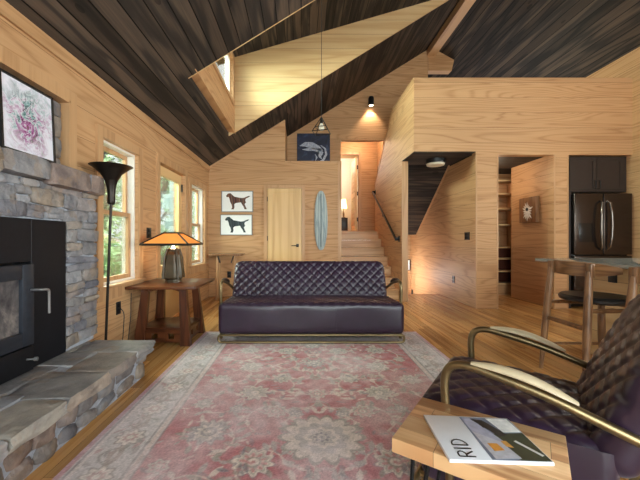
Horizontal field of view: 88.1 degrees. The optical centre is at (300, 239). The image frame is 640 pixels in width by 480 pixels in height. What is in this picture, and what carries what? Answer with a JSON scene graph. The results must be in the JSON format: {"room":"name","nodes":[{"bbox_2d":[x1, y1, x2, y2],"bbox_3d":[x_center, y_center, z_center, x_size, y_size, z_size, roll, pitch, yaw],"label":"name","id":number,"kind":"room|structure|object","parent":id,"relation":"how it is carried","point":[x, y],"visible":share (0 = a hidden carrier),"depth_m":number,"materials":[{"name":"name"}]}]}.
{"room":"living room","nodes":[
{"label":"living room","id":0,"kind":"room"},
{"bbox_2d":[53,100,61,163],"bbox_3d":[-1.832,-0.729,1.445,0.125,0.589,2.067,0,0,0],"label":"stone wall","id":1,"kind":"structure","parent":0,"point":[57,109],"depth_m":2.41,"materials":[{"name":"stone"}]},
{"bbox_2d":[0,15,208,341],"bbox_3d":[-1.820,-0.155,1.865,0.160,2.450,8.930,0,0,0],"label":"wall","id":2,"kind":"structure","parent":0,"point":[94,106],"depth_m":3.22,"materials":[{"name":"brown wood"}]},
{"bbox_2d":[0,45,76,168],"bbox_3d":[-1.760,-0.807,1.577,0.080,0.615,1.915,0,0,0],"label":"trim","id":3,"kind":"structure","parent":2,"relation":"attached to","point":[11,63],"depth_m":2.38,"materials":[{"name":"brown wood"}]},
{"bbox_2d":[0,0,209,170],"bbox_3d":[-1.730,-1.346,1.815,0.020,0.092,8.830,0,0,0],"label":"trim","id":4,"kind":"structure","parent":2,"relation":"attached to","point":[7,11],"depth_m":2.56,"materials":[{"name":"brown wood"}]},
{"bbox_2d":[116,301,120,314],"bbox_3d":[-1.734,0.647,3.140,0.011,0.120,0.075,0,0,0],"label":"wall outlet","id":5,"kind":"object","parent":2,"relation":"attached to","point":[118,304],"visible":1,"depth_m":3.13,"materials":[{"name":"black plastic"}]},
{"bbox_2d":[95,123,146,302],"bbox_3d":[-1.792,-0.225,3.195,0.205,1.520,0.840,0,0,0],"label":"window","id":6,"kind":"structure","parent":2,"relation":"in","point":[122,259],"depth_m":3.28,"materials":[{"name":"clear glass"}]},
{"bbox_2d":[120,308,124,339],"bbox_3d":[-1.700,0.856,3.022,0.044,0.416,0.245,0,0,0],"label":"power cord","id":7,"kind":"object","parent":2,"relation":"attached to","point":[120,308],"visible":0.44,"depth_m":3.13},
{"bbox_2d":[128,293,131,339],"bbox_3d":[-1.709,0.787,3.275,0.016,0.555,0.181,0,0,-16],"label":"lamp cord","id":8,"kind":"object","parent":2,"relation":"attached to","point":[131,293],"visible":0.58,"depth_m":3.33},
{"bbox_2d":[147,228,150,237],"bbox_3d":[-1.734,-0.080,3.770,0.011,0.120,0.110,0,0,0],"label":"light switch","id":9,"kind":"object","parent":2,"relation":"attached to","point":[148,229],"visible":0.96,"depth_m":3.76,"materials":[{"name":"black plastic"}]},
{"bbox_2d":[156,153,187,316],"bbox_3d":[-1.775,0.013,4.490,0.110,2.115,1.070,0,0,0],"label":"door","id":10,"kind":"structure","parent":2,"relation":"in","point":[169,187],"depth_m":4.51,"materials":[{"name":"brown wood"}]},
{"bbox_2d":[188,176,207,274],"bbox_3d":[-1.792,-0.225,5.565,0.205,1.520,0.930,0,0,0],"label":"window","id":11,"kind":"structure","parent":2,"relation":"in","point":[196,264],"depth_m":5.80,"materials":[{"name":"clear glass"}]},
{"bbox_2d":[192,53,234,132],"bbox_3d":[-1.145,-2.396,4.480,0.100,1.245,2.100,0,0,0],"label":"wall","id":12,"kind":"structure","parent":0,"point":[207,80],"depth_m":4.43,"materials":[{"name":"brown wood"}]},
{"bbox_2d":[212,52,233,105],"bbox_3d":[-1.135,-2.565,4.495,0.116,0.790,1.690,0,0,0],"label":"window","id":13,"kind":"structure","parent":12,"relation":"in","point":[222,66],"depth_m":5.11,"materials":[{"name":"clear glass"}]},
{"bbox_2d":[5,0,459,165],"bbox_3d":[0.405,-2.770,3.830,4.890,3.152,13.140,0,0,0],"label":"ceiling","id":14,"kind":"structure","parent":0,"point":[148,51],"depth_m":3.23,"materials":[{"name":"brown wood"}]},
{"bbox_2d":[209,121,335,296],"bbox_3d":[-0.623,-0.601,6.740,2.555,3.343,1.020,0,0,0],"label":"wall","id":15,"kind":"structure","parent":0,"point":[261,162],"depth_m":6.23,"materials":[{"name":"brown wood"}]},
{"bbox_2d":[220,215,251,234],"bbox_3d":[-1.218,-0.285,6.216,0.601,0.389,0.025,0,0,0],"label":"picture","id":16,"kind":"object","parent":15,"relation":"attached to","point":[229,224],"visible":1,"depth_m":6.21,"materials":[{"name":"white paper"}]},
{"bbox_2d":[221,191,252,211],"bbox_3d":[-1.200,-0.725,6.216,0.596,0.398,0.025,0,0,0],"label":"picture","id":17,"kind":"object","parent":15,"relation":"attached to","point":[231,201],"visible":1,"depth_m":6.21,"materials":[{"name":"white paper"}]},
{"bbox_2d":[210,120,284,166],"bbox_3d":[-1.025,-1.808,6.221,1.430,0.913,0.015,0,0,0],"label":"trim","id":18,"kind":"structure","parent":15,"relation":"attached to","point":[283,120],"depth_m":6.21,"materials":[{"name":"brown wood"}]},
{"bbox_2d":[264,185,304,260],"bbox_3d":[-0.310,0.019,6.186,0.769,2.103,0.086,0,0,0],"label":"door","id":19,"kind":"structure","parent":15,"relation":"in","point":[284,205],"depth_m":6.19,"materials":[{"name":"brown wood"}]},
{"bbox_2d":[285,161,340,260],"bbox_3d":[0.231,-0.210,6.283,1.062,2.560,0.134,0,0,0],"label":"trim","id":20,"kind":"structure","parent":15,"relation":"attached to","point":[339,162],"depth_m":6.22,"materials":[{"name":"brown wood"}]},
{"bbox_2d":[314,191,327,249],"bbox_3d":[0.376,-0.366,6.213,0.250,1.118,0.033,0,0,0],"label":"surfboard","id":21,"kind":"object","parent":15,"relation":"attached to","point":[320,215],"visible":1,"depth_m":6.20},
{"bbox_2d":[188,0,446,135],"bbox_3d":[0.732,-2.971,4.480,3.853,2.515,2.120,0,0,0],"label":"wall","id":22,"kind":"structure","parent":0,"point":[266,78],"depth_m":5.45,"materials":[{"name":"brown wood"}]},
{"bbox_2d":[235,0,448,132],"bbox_3d":[0.782,-2.936,5.454,3.753,2.332,0.016,0,0,0],"label":"trim","id":23,"kind":"structure","parent":22,"relation":"attached to","point":[447,0],"depth_m":5.45,"materials":[{"name":"brown wood"}]},
{"bbox_2d":[24,294,628,479],"bbox_3d":[1.705,1.130,3.000,7.170,0.120,11.400,0,0,0],"label":"floor","id":24,"kind":"structure","parent":0,"point":[446,323],"depth_m":3.58,"materials":[{"name":"brown wood"}]},
{"bbox_2d":[0,340,155,479],"bbox_3d":[-1.435,0.933,1.592,0.603,0.285,2.110,0,0,0],"label":"hearth","id":25,"kind":"object","parent":24,"relation":"on","point":[44,407],"visible":0.99,"depth_m":1.79,"materials":[{"name":"stone"}]},
{"bbox_2d":[0,146,104,350],"bbox_3d":[-1.664,0.139,1.660,0.150,1.312,2.120,0,0,0],"label":"fireplace","id":26,"kind":"object","parent":25,"relation":"on","point":[58,192],"visible":0.94,"depth_m":2.35,"materials":[{"name":"stone"}]},
{"bbox_2d":[0,68,55,162],"bbox_3d":[-1.732,-0.761,2.100,0.040,0.462,0.416,0,0,0],"label":"framed artwork","id":27,"kind":"object","parent":26,"relation":"on","point":[27,126],"visible":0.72,"depth_m":2.08,"materials":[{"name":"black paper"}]},
{"bbox_2d":[0,216,65,384],"bbox_3d":[-1.640,0.330,1.602,0.196,0.919,1.444,0,0,0],"label":"fireplace insert","id":28,"kind":"object","parent":26,"relation":"in","point":[32,251],"visible":1,"depth_m":1.99,"materials":[{"name":"metal"}]},
{"bbox_2d":[88,161,132,339],"bbox_3d":[-1.564,0.233,2.705,0.342,1.675,0.324,0,0,0],"label":"floor lamp","id":29,"kind":"object","parent":24,"relation":"on","point":[111,172],"visible":0.8,"depth_m":2.68,"materials":[{"name":"brown metal"}]},
{"bbox_2d":[125,278,214,346],"bbox_3d":[-1.383,0.764,3.585,0.705,0.612,0.730,0,0,0],"label":"end table","id":30,"kind":"object","parent":24,"relation":"on","point":[184,327],"visible":1,"depth_m":3.36,"materials":[{"name":"brown wood"}]},
{"bbox_2d":[139,232,202,282],"bbox_3d":[-1.400,0.185,3.620,0.508,0.544,0.508,0,0,0],"label":"table lamp","id":31,"kind":"object","parent":30,"relation":"on","point":[173,271],"visible":1,"depth_m":3.53,"materials":[{"name":"brown metal"}]},
{"bbox_2d":[146,317,199,329],"bbox_3d":[-1.400,0.901,3.580,0.480,0.022,0.460,0,0,0],"label":"shelf","id":32,"kind":"object","parent":30,"relation":"attached to","point":[160,323],"depth_m":3.52,"materials":[{"name":"brown wood"}]},
{"bbox_2d":[208,253,244,299],"bbox_3d":[-1.345,0.659,6.005,0.600,0.822,0.290,0,0,0],"label":"console table","id":33,"kind":"object","parent":24,"relation":"on","point":[218,255],"visible":0.86,"depth_m":5.90,"materials":[{"name":"brown wood"}]},
{"bbox_2d":[52,332,449,479],"bbox_3d":[0.112,1.065,2.295,2.430,0.010,3.050,0,0,0],"label":"area rug","id":34,"kind":"object","parent":24,"relation":"on","point":[220,411],"visible":0.72,"depth_m":2.03,"materials":[{"name":"pink fabric"}]},
{"bbox_2d":[217,261,404,342],"bbox_3d":[0.105,0.661,3.794,1.960,0.793,0.910,0,0,0],"label":"sofa","id":35,"kind":"object","parent":34,"relation":"on","point":[268,298],"visible":1,"depth_m":3.40,"materials":[{"name":"leather"}]},
{"bbox_2d":[392,397,571,479],"bbox_3d":[0.516,0.810,0.956,0.408,0.480,0.305,0,0,36],"label":"side table","id":36,"kind":"object","parent":34,"relation":"on","point":[414,439],"visible":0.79,"depth_m":0.91,"materials":[{"name":"brown wood"}]},
{"bbox_2d":[424,415,553,465],"bbox_3d":[0.514,0.563,0.942,0.258,0.011,0.216,0,0,4],"label":"magazine","id":37,"kind":"object","parent":36,"relation":"on","point":[462,439],"visible":1,"depth_m":0.91,"materials":[{"name":"paper"}]},
{"bbox_2d":[459,417,546,461],"bbox_3d":[0.566,0.559,0.937,0.147,0.001,0.203,0,0,3],"label":"photo","id":38,"kind":"object","parent":37,"relation":"on","point":[497,439],"depth_m":0.92},
{"bbox_2d":[414,294,639,479],"bbox_3d":[0.977,0.629,1.336,0.864,0.857,0.660,0,0,36],"label":"armchair","id":39,"kind":"object","parent":34,"relation":"on","point":[598,414],"visible":0.71,"depth_m":1.16,"materials":[{"name":"leather"}]},
{"bbox_2d":[341,231,398,298],"bbox_3d":[1.259,0.430,7.759,1.004,1.281,3.682,0,0,0],"label":"staircase","id":40,"kind":"structure","parent":24,"relation":"on","point":[355,245],"depth_m":6.98,"materials":[{"name":"brown wood"}]},
{"bbox_2d":[498,180,510,294],"bbox_3d":[3.565,-0.060,6.575,1.330,2.260,0.350,0,0,0],"label":"bookcase","id":41,"kind":"object","parent":24,"relation":"on","point":[504,186],"visible":0.24,"depth_m":6.60,"materials":[{"name":"brown wood"}]},
{"bbox_2d":[569,192,570,307],"bbox_3d":[4.202,0.156,5.535,0.060,1.828,0.730,0,0,0],"label":"filler panel","id":42,"kind":"object","parent":24,"relation":"on","point":[569,192],"visible":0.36,"depth_m":5.17,"materials":[{"name":"black wood"}]},
{"bbox_2d":[539,260,626,371],"bbox_3d":[2.260,0.617,2.550,0.528,0.908,0.599,0,0,0],"label":"counter stool","id":43,"kind":"object","parent":24,"relation":"on","point":[588,297],"visible":0.89,"depth_m":2.46,"materials":[{"name":"brown wood"}]},
{"bbox_2d":[535,258,639,354],"bbox_3d":[2.885,0.626,2.115,1.050,0.888,2.430,0,0,0],"label":"kitchen island","id":44,"kind":"object","parent":24,"relation":"on","point":[618,284],"visible":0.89,"depth_m":2.91,"materials":[{"name":"brown wood"}]},
{"bbox_2d":[535,258,639,268],"bbox_3d":[2.885,0.197,2.115,1.050,0.030,2.430,0,0,0],"label":"island countertop","id":45,"kind":"structure","parent":44,"relation":"on","point":[624,263],"depth_m":2.93,"materials":[{"name":"grey stone"}]},
{"bbox_2d":[571,193,631,306],"bbox_3d":[4.690,0.163,5.470,0.900,1.775,0.861,0,0,0],"label":"refrigerator","id":46,"kind":"object","parent":24,"relation":"on","point":[601,223],"visible":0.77,"depth_m":5.12,"materials":[{"name":"black metal"}]},
{"bbox_2d":[625,267,639,307],"bbox_3d":[2.260,0.617,1.870,0.528,0.908,0.599,0,0,0],"label":"counter stool","id":47,"kind":"object","parent":24,"relation":"on","point":[633,272],"visible":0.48,"depth_m":2.04,"materials":[{"name":"brown wood"}]},
{"bbox_2d":[233,0,429,56],"bbox_3d":[0.632,-3.569,4.480,4.053,1.275,2.140,0,0,0],"label":"ceiling","id":48,"kind":"structure","parent":0,"point":[306,21],"depth_m":5.19,"materials":[{"name":"brown wood"}]},
{"bbox_2d":[312,0,330,135],"bbox_3d":[0.242,-2.336,3.900,0.189,2.140,0.189,0,0,16],"label":"pendant light","id":49,"kind":"object","parent":48,"relation":"hanging from","point":[321,126],"visible":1,"depth_m":3.90,"materials":[{"name":"brown metal"}]},
{"bbox_2d":[336,162,337,260],"bbox_3d":[0.705,-0.200,6.912,0.100,2.540,1.376,0,0,0],"label":"wall","id":50,"kind":"structure","parent":0,"point":[336,162],"depth_m":6.22,"materials":[{"name":"brown wood"}]},
{"bbox_2d":[341,158,357,230],"bbox_3d":[0.875,-1.355,10.240,2.350,2.350,0.100,0,0,0],"label":"wall","id":51,"kind":"structure","parent":0,"point":[345,162],"depth_m":10.19,"materials":[{"name":"beige paint"}]},
{"bbox_2d":[341,156,357,157],"bbox_3d":[0.875,-2.560,8.825,2.350,0.060,2.950,0,0,0],"label":"ceiling","id":52,"kind":"structure","parent":0,"point":[341,156],"depth_m":10.06,"materials":[{"name":"brown wood"}]},
{"bbox_2d":[287,50,427,160],"bbox_3d":[1.194,-2.768,7.300,3.187,2.877,0.100,0,0,0],"label":"wall","id":53,"kind":"structure","parent":0,"point":[353,118],"depth_m":7.25,"materials":[{"name":"brown wood"}]},
{"bbox_2d":[297,133,329,160],"bbox_3d":[0.274,-1.912,7.237,0.723,0.843,0.025,0,0,0],"label":"canvas painting","id":54,"kind":"object","parent":53,"relation":"attached to","point":[310,147],"visible":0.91,"depth_m":7.23},
{"bbox_2d":[341,139,380,141],"bbox_3d":[1.318,-2.195,7.300,0.890,0.020,0.124,0,0,0],"label":"trim","id":55,"kind":"structure","parent":53,"relation":"attached to","point":[342,140],"depth_m":7.25,"materials":[{"name":"brown wood"}]},
{"bbox_2d":[368,96,373,106],"bbox_3d":[1.521,-3.012,7.171,0.124,0.205,0.157,0,0,0],"label":"wall spotlight","id":56,"kind":"object","parent":53,"relation":"attached to","point":[371,98],"visible":1,"depth_m":7.11,"materials":[{"name":"black plastic"}]},
{"bbox_2d":[428,52,453,73],"bbox_3d":[3.074,-3.978,7.310,0.573,0.536,0.160,0,0,0],"label":"trim","id":57,"kind":"structure","parent":53,"relation":"attached to","point":[440,63],"depth_m":7.23,"materials":[{"name":"brown wood"}]},
{"bbox_2d":[427,0,475,55],"bbox_3d":[2.850,-4.106,2.315,0.180,0.160,9.830,0,0,0],"label":"trim","id":58,"kind":"structure","parent":53,"relation":"attached to","point":[463,6],"depth_m":6.25,"materials":[{"name":"brown wood"}]},
{"bbox_2d":[341,142,376,230],"bbox_3d":[0.900,-1.370,8.470,2.200,2.320,0.100,0,0,0],"label":"wall","id":59,"kind":"structure","parent":0,"point":[368,150],"depth_m":8.42,"materials":[{"name":"brown wood"}]},
{"bbox_2d":[341,152,360,230],"bbox_3d":[1.177,-1.225,8.409,0.715,2.030,0.019,0,0,0],"label":"trim","id":60,"kind":"structure","parent":59,"relation":"attached to","point":[342,153],"depth_m":8.40,"materials":[{"name":"brown wood"}]},
{"bbox_2d":[351,156,357,230],"bbox_3d":[1.436,-1.190,8.871,0.076,1.940,0.698,0,0,0],"label":"door","id":61,"kind":"structure","parent":59,"relation":"in","point":[354,166],"depth_m":8.67,"materials":[{"name":"brown wood"}]},
{"bbox_2d":[377,141,384,171],"bbox_3d":[0.875,-1.330,8.825,2.350,2.400,2.950,0,0,0],"label":"wall","id":62,"kind":"structure","parent":0,"point":[380,144],"depth_m":8.20,"materials":[{"name":"brown wood"}]},
{"bbox_2d":[375,79,419,299],"bbox_3d":[1.813,0.080,6.505,0.100,5.180,2.710,0,0,0],"label":"wall","id":63,"kind":"structure","parent":0,"point":[403,134],"depth_m":6.16,"materials":[{"name":"brown wood"}]},
{"bbox_2d":[372,190,399,241],"bbox_3d":[1.725,-0.575,6.870,0.078,1.220,1.980,0,0,0],"label":"handrail","id":64,"kind":"object","parent":63,"relation":"attached to","point":[373,192],"visible":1,"depth_m":6.58,"materials":[{"name":"black metal"}]},
{"bbox_2d":[375,77,420,182],"bbox_3d":[1.813,-1.922,6.505,0.116,1.222,2.730,0,0,0],"label":"trim","id":65,"kind":"structure","parent":63,"relation":"attached to","point":[414,77],"depth_m":6.33,"materials":[{"name":"brown wood"}]},
{"bbox_2d":[402,161,407,300],"bbox_3d":[1.810,-0.149,5.750,0.106,2.438,0.017,0,0,0],"label":"trim","id":66,"kind":"structure","parent":63,"relation":"attached to","point":[404,163],"depth_m":5.74,"materials":[{"name":"brown wood"}]},
{"bbox_2d":[408,235,410,293],"bbox_3d":[2.247,1.270,8.250,0.967,2.800,0.100,0,0,0],"label":"wall","id":67,"kind":"structure","parent":0,"point":[409,236],"depth_m":8.20,"materials":[{"name":"brown wood"}]},
{"bbox_2d":[408,165,447,234],"bbox_3d":[2.296,-0.830,7.125,0.867,1.400,2.150,0,0,0],"label":"ceiling","id":68,"kind":"structure","parent":0,"point":[424,181],"depth_m":6.57,"materials":[{"name":"brown wood"}]},
{"bbox_2d":[411,156,471,306],"bbox_3d":[2.790,0.660,6.785,0.120,4.020,3.029,0,0,0],"label":"wall","id":69,"kind":"structure","parent":0,"point":[440,251],"depth_m":6.07,"materials":[{"name":"brown wood"}]},
{"bbox_2d":[410,165,449,235],"bbox_3d":[2.716,-0.741,7.125,0.023,1.278,2.150,0,0,0],"label":"trim","id":70,"kind":"structure","parent":69,"relation":"attached to","point":[448,165],"depth_m":6.79,"materials":[{"name":"brown wood"}]},
{"bbox_2d":[464,232,469,239],"bbox_3d":[2.724,-0.066,5.415,0.014,0.129,0.154,0,0,0],"label":"light switch","id":71,"kind":"object","parent":69,"relation":"attached to","point":[466,234],"visible":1,"depth_m":5.41,"materials":[{"name":"black plastic"}]},
{"bbox_2d":[403,152,541,173],"bbox_3d":[3.467,-1.440,6.176,3.405,0.180,2.048,0,0,0],"label":"ceiling","id":72,"kind":"structure","parent":0,"point":[505,164],"depth_m":5.55,"materials":[{"name":"brown wood"}]},
{"bbox_2d":[425,157,445,166],"bbox_3d":[2.291,-1.317,5.620,0.320,0.105,0.320,0,0,0],"label":"flush ceiling light","id":73,"kind":"object","parent":72,"relation":"attached to","point":[437,161],"visible":1,"depth_m":5.52,"materials":[{"name":"white glass"}]},
{"bbox_2d":[426,162,444,166],"bbox_3d":[2.291,-1.282,5.620,0.298,0.034,0.298,0,0,0],"label":"diffuser","id":74,"kind":"object","parent":73,"relation":"attached to","point":[433,164],"depth_m":5.55,"materials":[{"name":"white glass"}]},
{"bbox_2d":[498,174,510,179],"bbox_3d":[4.010,-0.140,6.810,2.320,2.420,0.100,0,0,0],"label":"wall","id":75,"kind":"structure","parent":0,"point":[500,176],"depth_m":6.76,"materials":[{"name":"brown wood"}]},
{"bbox_2d":[420,79,631,308],"bbox_3d":[3.517,-0.720,5.218,3.307,3.580,0.135,0,0,0],"label":"wall","id":76,"kind":"structure","parent":0,"point":[488,118],"depth_m":5.15,"materials":[{"name":"brown wood"}]},
{"bbox_2d":[476,155,568,308],"bbox_3d":[3.449,-0.130,5.146,1.447,2.400,0.006,0,0,0],"label":"trim","id":77,"kind":"structure","parent":76,"relation":"attached to","point":[476,155],"depth_m":5.14,"materials":[{"name":"brown wood"}]},
{"bbox_2d":[421,78,631,78],"bbox_3d":[3.522,-2.522,5.214,3.297,0.022,0.132,0,0,0],"label":"trim","id":78,"kind":"structure","parent":76,"relation":"on","point":[421,78],"depth_m":5.15,"materials":[{"name":"brown wood"}]},
{"bbox_2d":[569,157,625,193],"bbox_3d":[4.675,-1.042,5.512,0.980,0.565,0.656,0,0,0],"label":"upper cabinet","id":79,"kind":"object","parent":76,"relation":"attached to","point":[586,174],"visible":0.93,"depth_m":5.22,"materials":[{"name":"black wood"}]},
{"bbox_2d":[511,157,547,304],"bbox_3d":[4.274,-0.140,5.743,0.652,2.420,0.914,0,0,0],"label":"wall","id":80,"kind":"structure","parent":0,"point":[529,241],"depth_m":5.70,"materials":[{"name":"brown wood"}]},
{"bbox_2d":[519,196,538,222],"bbox_3d":[3.909,-0.515,5.670,0.076,0.430,0.420,0,0,0],"label":"picture","id":81,"kind":"object","parent":80,"relation":"attached to","point":[529,206],"visible":1,"depth_m":5.61,"materials":[{"name":"brown wood"}]},
{"bbox_2d":[428,0,639,77],"bbox_3d":[4.110,-3.593,3.830,2.520,1.506,13.140,0,0,0],"label":"ceiling","id":82,"kind":"structure","parent":0,"point":[494,38],"depth_m":5.71,"materials":[{"name":"brown wood"}]},
{"bbox_2d":[586,47,639,257],"bbox_3d":[5.230,-0.950,3.850,0.120,4.040,12.900,0,0,0],"label":"wall","id":83,"kind":"structure","parent":0,"point":[627,66],"depth_m":5.13,"materials":[{"name":"brown wood"}]},
{"bbox_3d":[0.875,-0.103,9.045,2.350,0.145,2.510,0,0,0],"label":"floor","id":84,"kind":"structure","parent":0,"visible":0},
{"bbox_2d":[341,218,347,230],"bbox_3d":[1.260,-0.430,9.744,0.200,0.440,0.312,0,0,0],"label":"nightstand","id":85,"kind":"object","parent":84,"relation":"on","point":[344,221],"visible":0.7,"depth_m":9.59,"materials":[{"name":"black wood"}]},
{"bbox_2d":[341,199,346,217],"bbox_3d":[1.260,-0.925,9.750,0.200,0.550,0.200,0,0,0],"label":"bedside lamp","id":86,"kind":"object","parent":85,"relation":"on","point":[343,201],"visible":0.94,"depth_m":9.69,"materials":[{"name":"gold metal"}]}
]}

